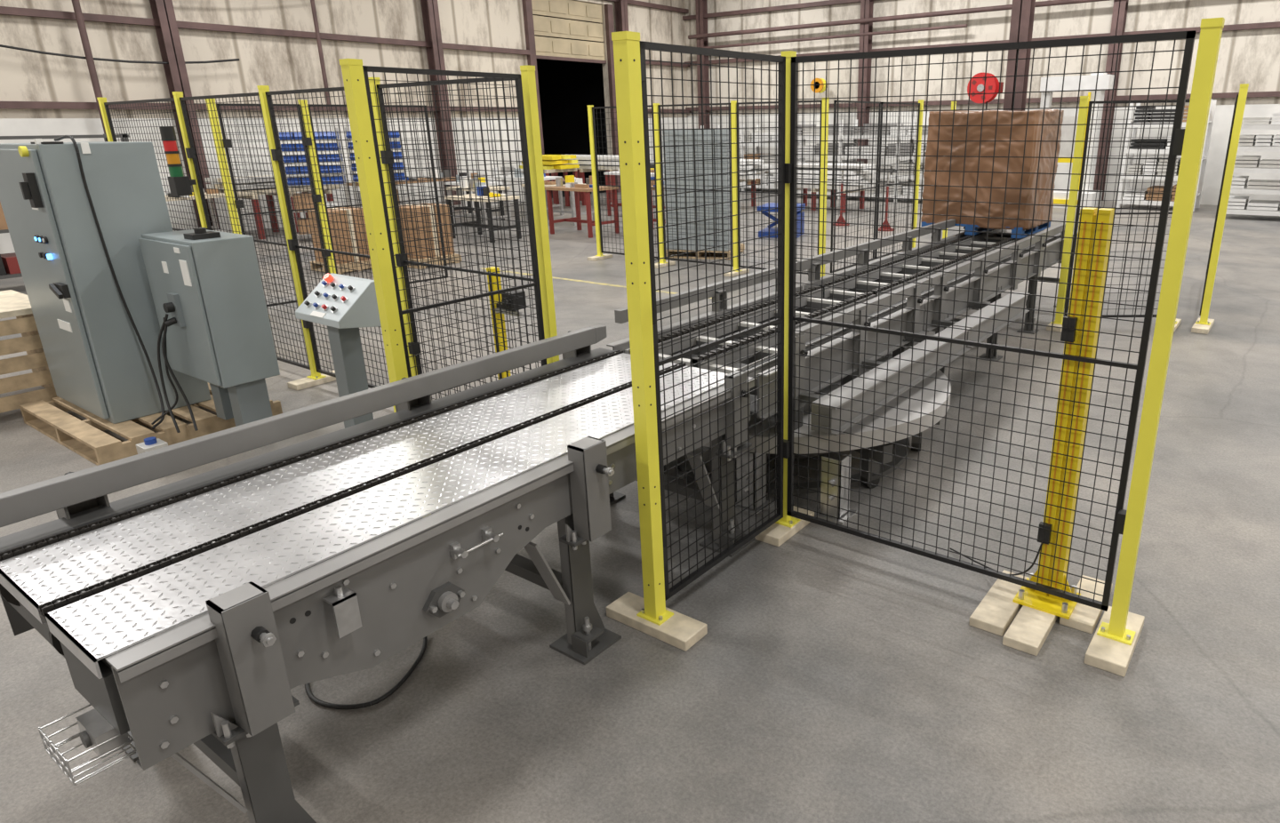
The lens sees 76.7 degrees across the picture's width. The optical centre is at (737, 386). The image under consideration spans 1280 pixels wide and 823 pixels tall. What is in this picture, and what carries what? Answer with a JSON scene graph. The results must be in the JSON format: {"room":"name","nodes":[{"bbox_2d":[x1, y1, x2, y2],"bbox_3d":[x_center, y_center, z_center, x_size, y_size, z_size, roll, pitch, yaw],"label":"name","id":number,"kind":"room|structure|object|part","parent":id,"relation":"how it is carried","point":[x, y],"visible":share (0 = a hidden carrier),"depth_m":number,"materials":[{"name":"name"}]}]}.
{"room":"factory floor","nodes":[
{"label":"factory floor","id":0,"kind":"room"},
{"bbox_2d":[0,0,687,191],"bbox_3d":[-10.338,-6.285,14.539,0.200,7.000,30.000,12,22,33],"label":"wall","id":1,"kind":"structure","parent":0,"point":[280,63],"depth_m":15.90,"materials":[{"name":"beige metal"}]},
{"bbox_2d":[0,117,688,254],"bbox_3d":[-10.203,-3.958,15.221,0.060,2.150,30.000,12,22,33],"label":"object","id":2,"kind":"structure","parent":1,"relation":"attached to","point":[8,126],"depth_m":16.09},
{"bbox_2d":[0,0,691,230],"bbox_3d":[-10.113,-6.238,14.388,0.348,7.000,30.000,12,22,33],"label":"steel building frame","id":3,"kind":"structure","parent":1,"relation":"attached to","point":[165,24],"depth_m":14.99,"materials":[{"name":"red metal"}]},
{"bbox_2d":[521,0,620,195],"bbox_3d":[-4.567,-7.997,22.450,0.280,5.200,3.200,12,22,33],"label":"door","id":4,"kind":"structure","parent":1,"relation":"in","point":[540,47],"depth_m":21.96,"materials":[{"name":"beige metal"}]},
{"bbox_2d":[532,14,607,198],"bbox_3d":[-7.052,-8.809,24.142,5.800,6.250,6.000,12,22,33],"label":"doorway","id":5,"kind":"structure","parent":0,"point":[566,89],"depth_m":26.48,"materials":[{"name":"black"}]},
{"bbox_2d":[0,187,1279,822],"bbox_3d":[0.599,-0.617,8.366,26.800,0.202,30.400,12,22,33],"label":"floor","id":6,"kind":"structure","parent":0,"point":[835,676],"depth_m":3.06,"materials":[{"name":"concrete"}]},
{"bbox_2d":[0,289,56,413],"bbox_3d":[-5.483,-0.197,5.774,1.020,0.760,0.820,12,22,33],"label":"lumber","id":7,"kind":"object","parent":6,"relation":"on","point":[12,303],"visible":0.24,"depth_m":5.62,"materials":[{"name":"brown wood"}]},
{"bbox_2d":[0,134,129,279],"bbox_3d":[-9.148,-2.222,10.273,0.660,1.900,2.519,12,22,33],"label":"storage shelf","id":8,"kind":"object","parent":6,"relation":"on","point":[9,265],"visible":0.06,"depth_m":10.05,"materials":[{"name":"white metal"}]},
{"bbox_2d":[19,382,282,465],"bbox_3d":[-4.096,0.171,5.607,1.400,0.130,1.080,12,22,33],"label":"pallet","id":9,"kind":"object","parent":6,"relation":"on","point":[87,438],"visible":0.38,"depth_m":5.20,"materials":[{"name":"brown wood"}]},
{"bbox_2d":[0,135,211,429],"bbox_3d":[-4.138,-0.712,5.239,1.277,1.778,0.680,12,22,33],"label":"tall cabinet","id":10,"kind":"object","parent":9,"relation":"on","point":[76,214],"visible":0.99,"depth_m":5.05,"materials":[{"name":"grey metal"}]},
{"bbox_3d":[-4.435,-0.653,5.148,0.870,1.669,0.028,12,22,33],"label":"door","id":11,"kind":"part","parent":10,"relation":"part of","materials":[{"name":"grey metal"}]},
{"bbox_2d":[135,436,167,454],"bbox_3d":[-3.447,0.409,4.744,0.230,0.200,0.180,12,22,33],"label":"junction box","id":12,"kind":"object","parent":6,"relation":"on","point":[150,444],"visible":0.27,"depth_m":4.71,"materials":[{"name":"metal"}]},
{"bbox_2d":[164,184,232,232],"bbox_3d":[-9.989,-2.854,13.631,0.926,1.035,2.400,12,22,33],"label":"work table","id":13,"kind":"object","parent":6,"relation":"on","point":[211,190],"visible":0.06,"depth_m":14.30,"materials":[{"name":"brown wood"}]},
{"bbox_2d":[138,227,279,432],"bbox_3d":[-3.417,-0.308,5.051,0.720,1.370,0.595,12,22,33],"label":"enclosure","id":14,"kind":"object","parent":6,"relation":"on","point":[206,287],"visible":1,"depth_m":4.91,"materials":[{"name":"grey metal"}]},
{"bbox_3d":[-3.450,-0.465,4.953,0.690,0.850,0.020,12,22,33],"label":"door","id":15,"kind":"part","parent":14,"relation":"part of","materials":[{"name":"grey metal"}]},
{"bbox_2d":[204,174,342,239],"bbox_3d":[-8.805,-3.513,15.494,1.000,1.100,2.215,12,22,33],"label":"work table","id":16,"kind":"object","parent":6,"relation":"on","point":[267,175],"visible":0.23,"depth_m":14.82,"materials":[{"name":"white metal"}]},
{"bbox_2d":[276,128,350,242],"bbox_3d":[-7.500,-3.589,14.311,0.920,1.950,0.510,-8,19,-21],"label":"rack","id":17,"kind":"object","parent":6,"relation":"on","point":[336,129],"visible":0.45,"depth_m":14.06,"materials":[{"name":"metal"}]},
{"bbox_2d":[205,98,447,318],"bbox_3d":[-4.490,-2.058,9.072,0.410,2.224,2.396,14,23,38],"label":"fence","id":18,"kind":"object","parent":6,"relation":"on","point":[207,100],"visible":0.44,"depth_m":8.75,"materials":[{"name":"black metal"}]},
{"bbox_3d":[-5.207,-1.808,8.262,0.120,2.179,0.090,12,22,33],"label":"post","id":19,"kind":"part","parent":18,"relation":"part of","materials":[{"name":"yellow metal"}]},
{"bbox_3d":[-4.919,-1.923,8.584,0.022,2.080,0.794,14,23,39],"label":"panel","id":20,"kind":"part","parent":18,"relation":"part of","materials":[{"name":"black metal"}]},
{"bbox_3d":[-4.637,-2.024,8.901,0.120,2.179,0.090,12,22,33],"label":"post","id":21,"kind":"part","parent":18,"relation":"part of","materials":[{"name":"yellow metal"}]},
{"bbox_3d":[-4.169,-2.210,9.433,0.022,2.080,1.385,14,23,38],"label":"panel","id":22,"kind":"part","parent":18,"relation":"part of","materials":[{"name":"black metal"}]},
{"bbox_2d":[96,64,563,465],"bbox_3d":[-3.450,-1.102,6.106,5.920,2.224,0.400,12,22,33],"label":"fence","id":23,"kind":"object","parent":6,"relation":"on","point":[318,376],"visible":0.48,"depth_m":5.49,"materials":[{"name":"black metal"}]},
{"bbox_3d":[-5.818,-1.611,7.684,0.120,2.179,0.090,12,22,33],"label":"post","id":24,"kind":"part","parent":23,"relation":"part of","materials":[{"name":"yellow metal"}]},
{"bbox_3d":[-5.163,-1.481,7.244,1.500,2.080,0.022,12,22,33],"label":"panel","id":25,"kind":"part","parent":23,"relation":"part of","materials":[{"name":"black metal"}]},
{"bbox_2d":[159,126,196,196],"bbox_3d":[-4.555,-1.834,6.528,0.120,0.540,0.170,12,22,33],"label":"light","id":26,"kind":"object","parent":23,"relation":"attached to","point":[180,184],"visible":1,"depth_m":6.48,"materials":[{"name":"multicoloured plastic"}]},
{"bbox_3d":[-4.515,-1.343,6.812,0.120,2.179,0.090,12,22,33],"label":"post","id":27,"kind":"part","parent":23,"relation":"part of","materials":[{"name":"yellow metal"}]},
{"bbox_3d":[-3.942,-1.230,6.427,1.320,2.080,0.022,12,22,33],"label":"panel","id":28,"kind":"part","parent":23,"relation":"part of","materials":[{"name":"black metal"}]},
{"bbox_3d":[-3.369,-1.106,6.045,0.120,2.179,0.090,12,22,33],"label":"post","id":29,"kind":"part","parent":23,"relation":"part of","materials":[{"name":"yellow metal"}]},
{"bbox_3d":[-2.804,-0.995,5.665,1.300,2.080,0.022,12,22,33],"label":"panel","id":30,"kind":"part","parent":23,"relation":"part of","materials":[{"name":"black metal"}]},
{"bbox_3d":[-2.238,-0.873,5.288,0.120,2.179,0.090,12,22,33],"label":"post","id":31,"kind":"part","parent":23,"relation":"part of","materials":[{"name":"yellow metal"}]},
{"bbox_3d":[-1.661,-0.759,4.900,1.330,2.080,0.022,12,22,33],"label":"panel","id":32,"kind":"part","parent":23,"relation":"part of","materials":[{"name":"black metal"}]},
{"bbox_3d":[-1.083,-0.635,4.515,0.120,2.179,0.090,12,22,33],"label":"post","id":33,"kind":"part","parent":23,"relation":"part of","materials":[{"name":"yellow metal"}]},
{"bbox_2d":[295,272,381,428],"bbox_3d":[-2.246,-0.070,4.648,0.460,1.140,0.282,12,22,33],"label":"control console","id":34,"kind":"object","parent":6,"relation":"on","point":[345,304],"visible":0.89,"depth_m":4.51,"materials":[{"name":"grey metal"}]},
{"bbox_2d":[307,206,372,274],"bbox_3d":[-5.641,-2.100,11.446,0.700,0.855,0.700,12,22,33],"label":"carton","id":35,"kind":"object","parent":6,"relation":"on","point":[346,208],"visible":0.42,"depth_m":11.26,"materials":[{"name":"brown cardboard"}]},
{"bbox_2d":[344,127,408,207],"bbox_3d":[-6.759,-3.873,15.149,0.920,1.950,0.510,-8,19,-21],"label":"rack","id":36,"kind":"object","parent":6,"relation":"on","point":[397,135],"visible":0.15,"depth_m":14.88,"materials":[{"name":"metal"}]},
{"bbox_2d":[0,324,756,822],"bbox_3d":[-1.223,0.524,3.115,1.566,0.944,2.760,12,22,33],"label":"conveyor","id":37,"kind":"object","parent":6,"relation":"on","point":[337,516],"visible":0.95,"depth_m":2.42,"materials":[{"name":"grey metal"}]},
{"bbox_3d":[-1.502,0.059,3.164,0.130,0.084,2.760,12,22,33],"label":"guard rail","id":38,"kind":"part","parent":37,"relation":"part of","materials":[{"name":"grey metal"}]},
{"bbox_3d":[-1.466,0.742,2.977,1.394,0.622,0.470,12,22,33],"label":"drive motor","id":39,"kind":"part","parent":37,"relation":"part of","materials":[{"name":"black plastic"}]},
{"bbox_2d":[345,168,465,214],"bbox_3d":[-7.255,-4.194,17.601,0.800,1.050,2.400,12,22,33],"label":"work table","id":40,"kind":"object","parent":6,"relation":"on","point":[446,172],"visible":0.17,"depth_m":18.01,"materials":[{"name":"metal"}]},
{"bbox_2d":[399,202,461,269],"bbox_3d":[-4.633,-2.233,11.816,0.700,0.855,0.700,12,22,33],"label":"carton","id":41,"kind":"object","parent":6,"relation":"on","point":[430,220],"visible":0.5,"depth_m":11.59,"materials":[{"name":"brown cardboard"}]},
{"bbox_2d":[339,58,546,518],"bbox_3d":[-1.393,-0.457,4.089,0.420,2.204,0.990,12,22,33],"label":"fence","id":42,"kind":"object","parent":6,"relation":"on","point":[355,75],"visible":0.68,"depth_m":3.78,"materials":[{"name":"black metal"}]},
{"bbox_3d":[-1.637,-0.368,3.752,0.120,2.159,0.090,12,22,33],"label":"post","id":43,"kind":"part","parent":42,"relation":"part of","materials":[{"name":"yellow metal"}]},
{"bbox_3d":[-1.366,-0.509,4.122,0.022,2.080,0.880,11,22,33],"label":"panel","id":44,"kind":"part","parent":42,"relation":"part of","materials":[{"name":"black metal"}]},
{"bbox_2d":[445,172,504,222],"bbox_3d":[-5.678,-4.110,17.366,1.270,0.998,0.600,12,22,33],"label":"work table","id":45,"kind":"object","parent":6,"relation":"on","point":[490,182],"visible":0.27,"depth_m":17.26,"materials":[{"name":"white metal"}]},
{"bbox_2d":[446,176,511,231],"bbox_3d":[-5.158,-3.666,15.971,1.100,1.008,0.700,12,22,33],"label":"work table","id":46,"kind":"object","parent":6,"relation":"on","point":[465,181],"visible":0.48,"depth_m":15.81,"materials":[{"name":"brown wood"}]},
{"bbox_2d":[444,182,521,242],"bbox_3d":[-4.584,-3.149,14.434,1.200,0.968,0.700,12,22,33],"label":"work table","id":47,"kind":"object","parent":6,"relation":"on","point":[483,184],"visible":0.64,"depth_m":14.37,"materials":[{"name":"brown wood"}]},
{"bbox_2d":[486,266,511,379],"bbox_3d":[-1.739,-0.382,5.857,0.180,0.970,0.180,12,22,33],"label":"column","id":48,"kind":"structure","parent":6,"relation":"on","point":[492,268],"depth_m":5.79,"materials":[{"name":"yellow metal"}]},
{"bbox_2d":[495,289,526,316],"bbox_3d":[-1.618,-0.591,5.672,0.270,0.160,0.140,12,22,33],"label":"sensor box","id":49,"kind":"object","parent":48,"relation":"attached to","point":[513,292],"depth_m":5.62,"materials":[{"name":"black plastic"}]},
{"bbox_2d":[484,166,563,215],"bbox_3d":[-4.961,-4.487,18.384,2.000,1.064,0.700,12,22,33],"label":"work table","id":50,"kind":"object","parent":6,"relation":"on","point":[507,168],"visible":0.45,"depth_m":18.16,"materials":[{"name":"red metal"}]},
{"bbox_2d":[520,154,579,207],"bbox_3d":[-4.569,-5.025,19.716,1.212,1.250,1.000,12,22,33],"label":"guard","id":51,"kind":"object","parent":6,"relation":"on","point":[551,163],"visible":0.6,"depth_m":19.44,"materials":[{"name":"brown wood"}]},
{"bbox_2d":[521,176,594,225],"bbox_3d":[-3.724,-3.918,16.759,1.500,0.962,0.700,12,22,33],"label":"work table","id":52,"kind":"object","parent":6,"relation":"on","point":[547,183],"visible":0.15,"depth_m":16.53,"materials":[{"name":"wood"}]},
{"bbox_2d":[544,175,619,238],"bbox_3d":[-2.881,-3.369,14.905,1.100,1.053,0.800,12,22,33],"label":"work table","id":53,"kind":"object","parent":6,"relation":"on","point":[570,185],"visible":0.88,"depth_m":14.84,"materials":[{"name":"metal"}]},
{"bbox_2d":[551,154,650,207],"bbox_3d":[-3.655,-5.306,20.621,3.221,1.200,1.000,12,22,33],"label":"channel","id":54,"kind":"object","parent":6,"relation":"on","point":[584,161],"visible":0.24,"depth_m":20.08,"materials":[{"name":"white metal"}]},
{"bbox_2d":[603,164,665,215],"bbox_3d":[-2.013,-4.292,17.559,1.800,1.135,0.700,12,22,33],"label":"work table","id":55,"kind":"object","parent":6,"relation":"on","point":[608,197],"visible":0.07,"depth_m":17.72,"materials":[{"name":"white metal"}]},
{"bbox_2d":[650,176,665,229],"bbox_3d":[-1.513,-3.393,14.917,0.918,1.056,0.700,12,22,33],"label":"work table","id":56,"kind":"object","parent":6,"relation":"on","point":[652,183],"visible":0.09,"depth_m":14.81,"materials":[{"name":"metal"}]},
{"bbox_2d":[606,31,785,651],"bbox_3d":[-0.102,-0.192,3.227,0.420,2.204,0.985,12,22,33],"label":"fence","id":57,"kind":"object","parent":6,"relation":"on","point":[649,614],"visible":1,"depth_m":3.06,"materials":[{"name":"black metal"}]},
{"bbox_3d":[-0.344,-0.103,2.892,0.120,2.159,0.090,12,22,33],"label":"post","id":58,"kind":"part","parent":57,"relation":"part of","materials":[{"name":"yellow metal"}]},
{"bbox_2d":[662,128,744,259],"bbox_3d":[-0.507,-2.940,12.202,1.020,1.860,0.900,4,19,14],"label":"sheets","id":59,"kind":"object","parent":6,"relation":"on","point":[678,133],"visible":0.53,"depth_m":11.80,"materials":[{"name":"grey metal"}]},
{"bbox_2d":[587,97,829,277],"bbox_3d":[-0.530,-2.660,10.792,3.980,2.204,0.400,12,22,33],"label":"fence","id":60,"kind":"object","parent":6,"relation":"on","point":[657,119],"visible":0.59,"depth_m":10.66,"materials":[{"name":"black metal"}]},
{"bbox_3d":[-2.103,-3.006,11.838,0.120,2.159,0.090,12,22,33],"label":"post","id":61,"kind":"part","parent":60,"relation":"part of","materials":[{"name":"yellow metal"}]},
{"bbox_3d":[-1.595,-2.916,11.493,1.160,2.080,0.022,12,22,33],"label":"panel","id":62,"kind":"part","parent":60,"relation":"part of","materials":[{"name":"black"}]},
{"bbox_3d":[-1.087,-2.796,11.158,0.120,2.159,0.090,12,22,33],"label":"post","id":63,"kind":"part","parent":60,"relation":"part of","materials":[{"name":"yellow metal"}]},
{"bbox_3d":[-0.559,-2.702,10.799,1.210,2.080,0.022,12,22,33],"label":"panel","id":64,"kind":"part","parent":60,"relation":"part of","materials":[{"name":"black"}]},
{"bbox_3d":[-0.030,-2.578,10.451,0.120,2.159,0.090,12,22,33],"label":"post","id":65,"kind":"part","parent":60,"relation":"part of","materials":[{"name":"yellow metal"}]},
{"bbox_3d":[0.506,-2.482,10.087,1.230,2.080,0.022,12,22,33],"label":"panel","id":66,"kind":"part","parent":60,"relation":"part of","materials":[{"name":"black metal"}]},
{"bbox_3d":[1.042,-2.357,9.732,0.120,2.159,0.090,12,22,33],"label":"post","id":67,"kind":"part","parent":60,"relation":"part of","materials":[{"name":"yellow metal"}]},
{"bbox_2d":[650,159,771,206],"bbox_3d":[-0.684,-4.992,19.691,3.029,1.110,1.000,12,22,33],"label":"channel","id":68,"kind":"object","parent":6,"relation":"on","point":[750,164],"visible":0.2,"depth_m":18.86,"materials":[{"name":"white metal"}]},
{"bbox_2d":[700,124,801,191],"bbox_3d":[0.392,-6.890,24.182,3.080,1.900,0.920,12,22,33],"label":"rack","id":69,"kind":"object","parent":6,"relation":"on","point":[772,135],"visible":0.23,"depth_m":23.57,"materials":[{"name":"white metal"}]},
{"bbox_2d":[757,202,805,238],"bbox_3d":[0.784,-2.978,14.390,0.700,0.540,0.700,5,19,17],"label":"table","id":70,"kind":"object","parent":6,"relation":"on","point":[772,205],"visible":0.4,"depth_m":14.24,"materials":[{"name":"blue paint"}]},
{"bbox_2d":[661,352,951,524],"bbox_3d":[0.296,0.147,5.047,2.000,0.420,2.000,12,22,33],"label":"turntable","id":71,"kind":"object","parent":6,"relation":"on","point":[941,385],"visible":0.33,"depth_m":4.22,"materials":[{"name":"grey metal"}]},
{"bbox_2d":[606,262,970,435],"bbox_3d":[0.391,-0.271,4.759,1.350,0.549,1.980,12,22,33],"label":"conveyor","id":72,"kind":"object","parent":71,"relation":"on","point":[621,315],"depth_m":4.52,"materials":[{"name":"grey metal"}]},
{"bbox_2d":[769,162,876,212],"bbox_3d":[2.014,-4.659,18.711,2.425,1.020,1.000,12,22,33],"label":"channel","id":73,"kind":"object","parent":6,"relation":"on","point":[805,172],"visible":0.38,"depth_m":18.20,"materials":[{"name":"white metal"}]},
{"bbox_2d":[834,168,849,225],"bbox_3d":[2.034,-3.696,15.672,0.340,1.080,0.340,12,22,33],"label":"stand","id":74,"kind":"object","parent":6,"relation":"on","point":[842,170],"visible":0.59,"depth_m":15.68,"materials":[{"name":"red paint"}]},
{"bbox_2d":[796,119,927,202],"bbox_3d":[3.553,-5.830,20.658,4.880,2.000,0.920,12,22,33],"label":"rack","id":75,"kind":"object","parent":6,"relation":"on","point":[807,131],"visible":0.28,"depth_m":20.27,"materials":[{"name":"white metal"}]},
{"bbox_2d":[878,170,895,231],"bbox_3d":[2.763,-3.432,14.836,0.340,1.080,0.340,12,22,33],"label":"stand","id":76,"kind":"object","parent":6,"relation":"on","point":[885,221],"visible":0.67,"depth_m":14.85,"materials":[{"name":"red paint"}]},
{"bbox_2d":[830,99,956,272],"bbox_3d":[2.313,-2.924,11.456,0.400,2.224,3.970,12,22,33],"label":"fence","id":77,"kind":"object","parent":6,"relation":"on","point":[915,193],"visible":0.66,"depth_m":10.94,"materials":[{"name":"black metal"}]},
{"bbox_3d":[1.533,-2.595,10.392,0.022,2.080,1.250,12,22,33],"label":"panel","id":78,"kind":"part","parent":77,"relation":"part of","materials":[{"name":"black metal"}]},
{"bbox_3d":[2.278,-2.934,11.401,0.022,2.080,1.250,12,22,33],"label":"panel","id":79,"kind":"part","parent":77,"relation":"part of","materials":[{"name":"black metal"}]},
{"bbox_3d":[2.666,-3.105,11.927,0.120,2.179,0.090,12,22,33],"label":"post","id":80,"kind":"part","parent":77,"relation":"part of","materials":[{"name":"yellow metal"}]},
{"bbox_3d":[3.411,-3.445,12.936,0.120,2.179,0.090,12,22,33],"label":"post","id":81,"kind":"part","parent":77,"relation":"part of","materials":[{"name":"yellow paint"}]},
{"bbox_2d":[796,218,1078,395],"bbox_3d":[2.180,-0.884,7.243,1.350,0.970,4.190,12,22,33],"label":"conveyor","id":82,"kind":"object","parent":6,"relation":"on","point":[994,240],"visible":0.62,"depth_m":6.45,"materials":[{"name":"grey metal"}]},
{"bbox_3d":[2.071,-1.103,7.250,1.030,0.223,4.190,12,22,33],"label":"frame","id":83,"kind":"part","parent":82,"relation":"part of","materials":[{"name":"grey paint"}]},
{"bbox_2d":[920,109,1063,238],"bbox_3d":[2.653,-2.252,8.384,1.173,1.210,1.137,12,22,33],"label":"load","id":84,"kind":"object","parent":82,"relation":"on","point":[1051,116],"visible":0.81,"depth_m":7.94,"materials":[{"name":"brown cardboard"}]},
{"bbox_2d":[754,17,1224,676],"bbox_3d":[0.825,-0.191,3.190,1.696,2.204,0.385,13,22,35],"label":"fence","id":85,"kind":"object","parent":6,"relation":"on","point":[1111,648],"visible":0.99,"depth_m":3.03,"materials":[{"name":"black metal"}]},
{"bbox_3d":[0.223,-0.356,3.644,0.120,2.159,0.090,12,22,33],"label":"post","id":86,"kind":"part","parent":85,"relation":"part of","materials":[{"name":"metal"}]},
{"bbox_3d":[1.439,-0.075,2.737,0.120,2.159,0.090,12,22,33],"label":"post","id":87,"kind":"part","parent":85,"relation":"part of","materials":[{"name":"yellow metal"}]},
{"bbox_2d":[949,316,1077,575],"bbox_3d":[1.102,0.264,3.345,0.068,1.224,0.548,-10,20,-27],"label":"cable","id":88,"kind":"object","parent":6,"relation":"on","point":[1073,321],"visible":0.71,"depth_m":3.21,"materials":[{"name":"black plastic"}]},
{"bbox_2d":[1002,0,1035,111],"bbox_3d":[5.366,-6.688,15.167,0.400,7.000,0.400,12,22,33],"label":"steel column","id":89,"kind":"structure","parent":6,"relation":"on","point":[1022,11],"depth_m":15.19,"materials":[{"name":"metal"}]},
{"bbox_2d":[967,72,1003,109],"bbox_3d":[4.794,-5.327,15.680,0.618,1.508,0.310,12,22,33],"label":"hose reel","id":90,"kind":"object","parent":89,"relation":"attached to","point":[992,84],"visible":0.84,"depth_m":15.46,"materials":[{"name":"red paint"}]},
{"bbox_2d":[968,570,1112,655],"bbox_3d":[1.250,0.907,3.297,0.420,0.040,0.630,12,22,33],"label":"blocks","id":91,"kind":"object","parent":6,"relation":"on","point":[1029,629],"depth_m":3.20,"materials":[{"name":"beige wood"}]},
{"bbox_2d":[1012,207,1114,619],"bbox_3d":[1.269,0.130,3.067,0.220,1.580,0.200,12,22,33],"label":"column","id":92,"kind":"structure","parent":91,"relation":"on","point":[1026,596],"depth_m":3.06,"materials":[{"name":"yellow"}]},
{"bbox_2d":[1040,72,1114,208],"bbox_3d":[7.588,-5.605,18.365,1.500,2.900,1.050,12,22,33],"label":"machine","id":93,"kind":"object","parent":6,"relation":"on","point":[1105,81],"visible":0.37,"depth_m":18.03,"materials":[{"name":"white metal"}]},
{"bbox_2d":[1046,96,1190,332],"bbox_3d":[3.656,-1.578,7.450,1.405,2.124,0.420,-1,18,0],"label":"fence","id":94,"kind":"object","parent":6,"relation":"on","point":[1068,244],"visible":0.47,"depth_m":7.44,"materials":[{"name":"metal"}]},
{"bbox_3d":[3.108,-1.601,7.469,0.120,2.079,0.090,12,22,33],"label":"post","id":95,"kind":"part","parent":94,"relation":"part of","materials":[{"name":"yellow metal"}]},
{"bbox_2d":[1116,98,1216,211],"bbox_3d":[9.490,-5.127,17.797,1.580,2.300,0.920,12,22,33],"label":"rack","id":96,"kind":"object","parent":6,"relation":"on","point":[1152,146],"visible":0.48,"depth_m":17.64,"materials":[{"name":"white metal"}]},
{"bbox_2d":[1191,83,1248,334],"bbox_3d":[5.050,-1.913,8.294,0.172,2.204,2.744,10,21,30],"label":"post","id":97,"kind":"object","parent":6,"relation":"on","point":[1203,324],"visible":1,"depth_m":7.40,"materials":[{"name":"yellow metal"}]},
{"bbox_3d":[5.090,-1.975,8.455,0.022,2.020,2.408,10,21,29],"label":"panel","id":98,"kind":"part","parent":97,"relation":"part of","materials":[{"name":"black"}]},
{"bbox_2d":[1226,112,1279,215],"bbox_3d":[11.547,-4.153,15.060,4.080,2.100,0.920,12,22,33],"label":"rack","id":99,"kind":"object","parent":6,"relation":"on","point":[1237,204],"visible":0.71,"depth_m":15.60,"materials":[{"name":"white metal"}]},
{"bbox_2d":[684,0,1279,115],"bbox_3d":[9.216,-7.980,18.971,26.800,7.000,0.200,12,22,33],"label":"wall","id":100,"kind":"structure","parent":0,"point":[1252,57],"depth_m":20.96,"materials":[{"name":"beige metal"}]},
{"bbox_2d":[810,78,827,93],"bbox_3d":[2.407,-8.662,23.089,0.395,0.395,0.540,12,22,33],"label":"cable reel","id":101,"kind":"object","parent":100,"relation":"attached to","point":[820,89],"visible":0.78,"depth_m":22.90,"materials":[{"name":"orange"}]},
{"bbox_2d":[682,0,1279,199],"bbox_3d":[9.042,-7.901,18.735,26.400,7.000,0.408,12,22,33],"label":"steel building frame","id":102,"kind":"structure","parent":100,"relation":"attached to","point":[1120,7],"depth_m":21.86,"materials":[{"name":"red metal"}]},
{"bbox_2d":[687,104,1279,207],"bbox_3d":[9.171,-5.665,19.616,26.400,2.200,0.060,12,22,33],"label":"trim","id":103,"kind":"structure","parent":100,"relation":"attached to","point":[1223,115],"depth_m":19.20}
]}

